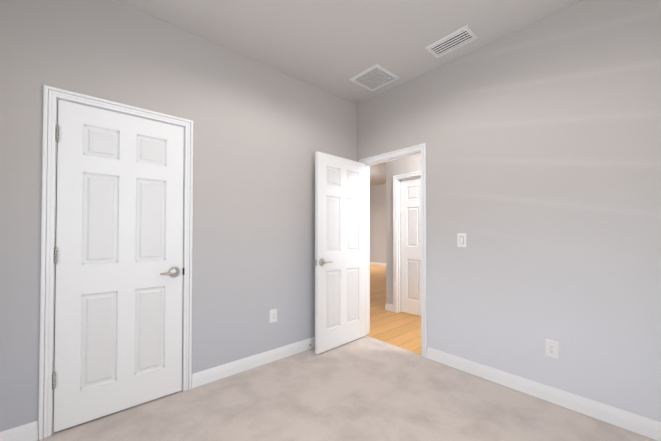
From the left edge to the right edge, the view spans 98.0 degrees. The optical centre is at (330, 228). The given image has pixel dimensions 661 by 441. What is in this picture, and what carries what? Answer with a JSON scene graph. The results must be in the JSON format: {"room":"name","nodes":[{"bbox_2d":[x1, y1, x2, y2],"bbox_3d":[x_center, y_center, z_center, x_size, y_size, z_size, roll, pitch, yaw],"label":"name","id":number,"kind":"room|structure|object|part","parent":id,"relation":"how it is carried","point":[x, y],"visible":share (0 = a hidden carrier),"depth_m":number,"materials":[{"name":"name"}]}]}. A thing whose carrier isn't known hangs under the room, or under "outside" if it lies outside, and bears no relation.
{"room":"empty bedroom","nodes":[
{"label":"empty bedroom","id":0,"kind":"room"},
{"bbox_2d":[0,0,356,431],"bbox_3d":[-0.969,-0.148,2.459,3.580,2.807,0.115,1,-1,-41],"label":"wall","id":1,"kind":"structure","parent":0,"point":[262,134],"depth_m":2.33,"materials":[{"name":"paint"}]},
{"bbox_2d":[0,420,37,440],"bbox_3d":[-1.940,1.184,1.497,0.586,0.115,0.013,1,-1,-41],"label":"baseboard","id":2,"kind":"structure","parent":1,"relation":"attached to","point":[26,432],"depth_m":1.65,"materials":[{"name":"white wood"}]},
{"bbox_2d":[38,85,192,440],"bbox_3d":[-1.447,0.217,2.033,0.755,2.065,0.115,1,-1,-41],"label":"door frame","id":3,"kind":"structure","parent":1,"relation":"attached to","point":[55,223],"depth_m":1.78,"materials":[{"name":"white wood"}]},
{"bbox_2d":[52,99,183,431],"bbox_3d":[-1.421,0.221,2.002,0.725,2.032,0.145,1,-1,-41],"label":"closet door","id":4,"kind":"structure","parent":1,"relation":"in","point":[118,255],"depth_m":1.95,"materials":[{"name":"white wood"}]},
{"bbox_3d":[-1.212,0.329,2.184,0.168,0.074,0.145,1,-1,-41],"label":"handle","id":5,"kind":"part","parent":4,"relation":"part of","materials":[{"name":"grey metal"}]},
{"bbox_2d":[191,337,314,388],"bbox_3d":[-0.370,1.204,2.864,1.891,0.115,0.038,1,-1,-41],"label":"baseboard","id":6,"kind":"structure","parent":1,"relation":"attached to","point":[210,375],"depth_m":2.56,"materials":[{"name":"white wood"}]},
{"bbox_2d":[270,309,276,322],"bbox_3d":[-0.542,0.828,2.739,0.079,0.124,0.008,1,-1,-41],"label":"outlet","id":7,"kind":"object","parent":1,"relation":"attached to","point":[273,315],"visible":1,"depth_m":2.73,"materials":[{"name":"white plastic"}]},
{"bbox_2d":[41,336,653,440],"bbox_3d":[0.059,1.287,1.201,3.487,0.100,3.330,1,-1,-41],"label":"floor carpet","id":8,"kind":"object","parent":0,"point":[365,388],"visible":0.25,"depth_m":1.99,"materials":[{"name":"beige carpet"}]},
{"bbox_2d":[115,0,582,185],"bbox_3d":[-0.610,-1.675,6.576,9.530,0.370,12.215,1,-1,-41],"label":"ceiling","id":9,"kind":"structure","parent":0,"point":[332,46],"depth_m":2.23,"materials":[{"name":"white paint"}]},
{"bbox_2d":[349,64,399,91],"bbox_3d":[0.452,-1.538,2.948,0.365,0.012,0.365,1,-1,-41],"label":"ceiling vent","id":10,"kind":"object","parent":9,"relation":"in","point":[375,77],"visible":1,"depth_m":2.93,"materials":[{"name":"white"}]},
{"bbox_2d":[425,25,477,57],"bbox_3d":[1.001,-1.546,2.393,0.205,0.012,0.355,1,-1,-41],"label":"ceiling vent","id":11,"kind":"object","parent":9,"relation":"in","point":[464,35],"visible":1,"depth_m":2.38,"materials":[{"name":"white metal"}]},
{"bbox_2d":[370,183,385,262],"bbox_3d":[1.365,-0.140,11.435,0.115,3.057,7.500,1,-1,-41],"label":"wall","id":12,"kind":"structure","parent":0,"point":[377,223],"depth_m":10.86,"materials":[{"name":"paint"}]},
{"bbox_2d":[370,262,385,266],"bbox_3d":[1.317,1.335,11.370,0.013,0.115,7.500,1,-1,-41],"label":"baseboard","id":13,"kind":"structure","parent":12,"relation":"attached to","point":[371,263],"depth_m":10.83,"materials":[{"name":"white wood"}]},
{"bbox_2d":[366,265,420,354],"bbox_3d":[-0.610,1.368,6.531,9.530,0.096,12.215,1,-1,-41],"label":"floor","id":14,"kind":"structure","parent":0,"point":[401,330],"depth_m":3.94,"materials":[{"name":"brown wood"}]},
{"bbox_2d":[386,154,420,304],"bbox_3d":[2.128,-0.136,3.245,0.115,2.807,3.631,1,-1,-41],"label":"wall","id":15,"kind":"structure","parent":0,"point":[410,164],"depth_m":4.50,"materials":[{"name":"paint"}]},
{"bbox_2d":[393,171,420,312],"bbox_3d":[1.308,0.226,4.156,0.134,2.109,0.894,1,-1,-41],"label":"door frame","id":16,"kind":"structure","parent":15,"relation":"attached to","point":[394,240],"depth_m":4.43,"materials":[{"name":"white wood"}]},
{"bbox_2d":[400,177,420,315],"bbox_3d":[1.344,0.253,4.189,0.145,2.032,0.776,1,-1,-41],"label":"hall door","id":17,"kind":"structure","parent":15,"relation":"in","point":[410,234],"depth_m":4.32,"materials":[{"name":"white wood"}]},
{"bbox_2d":[357,0,660,421],"bbox_3d":[1.432,-0.149,2.355,0.115,2.807,3.215,1,-1,-41],"label":"wall","id":18,"kind":"structure","parent":0,"point":[541,138],"depth_m":2.08,"materials":[{"name":"paint"}]},
{"bbox_2d":[315,151,365,353],"bbox_3d":[0.133,0.238,3.157,0.776,2.032,0.145,1,-1,-44],"label":"entry door","id":19,"kind":"structure","parent":18,"relation":"in","point":[340,250],"depth_m":3.10,"materials":[{"name":"white wood"}]},
{"bbox_3d":[-0.086,0.340,2.945,0.168,0.074,0.145,1,-1,-44],"label":"handle","id":20,"kind":"part","parent":19,"relation":"part of","materials":[{"name":"grey metal"}]},
{"bbox_2d":[359,143,426,358],"bbox_3d":[0.683,0.212,3.186,0.134,2.109,0.894,1,-1,-41],"label":"door frame","id":21,"kind":"structure","parent":18,"relation":"attached to","point":[422,147],"depth_m":2.86,"materials":[{"name":"white wood"}]},
{"bbox_2d":[457,233,465,246],"bbox_3d":[1.167,0.100,2.558,0.010,0.124,0.079,1,-1,-41],"label":"light switch","id":22,"kind":"object","parent":18,"relation":"attached to","point":[461,239],"visible":1,"depth_m":2.56,"materials":[{"name":"white plastic"}]},
{"bbox_2d":[426,347,660,440],"bbox_3d":[1.645,1.191,1.998,0.013,0.115,2.138,1,-1,-41],"label":"baseboard","id":23,"kind":"structure","parent":18,"relation":"attached to","point":[643,426],"depth_m":2.03,"materials":[{"name":"white wood"}]},
{"bbox_2d":[545,339,558,359],"bbox_3d":[1.591,0.865,2.066,0.008,0.124,0.079,1,-1,-41],"label":"outlet","id":24,"kind":"object","parent":18,"relation":"attached to","point":[551,349],"visible":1,"depth_m":2.06,"materials":[{"name":"white plastic"}]}
]}

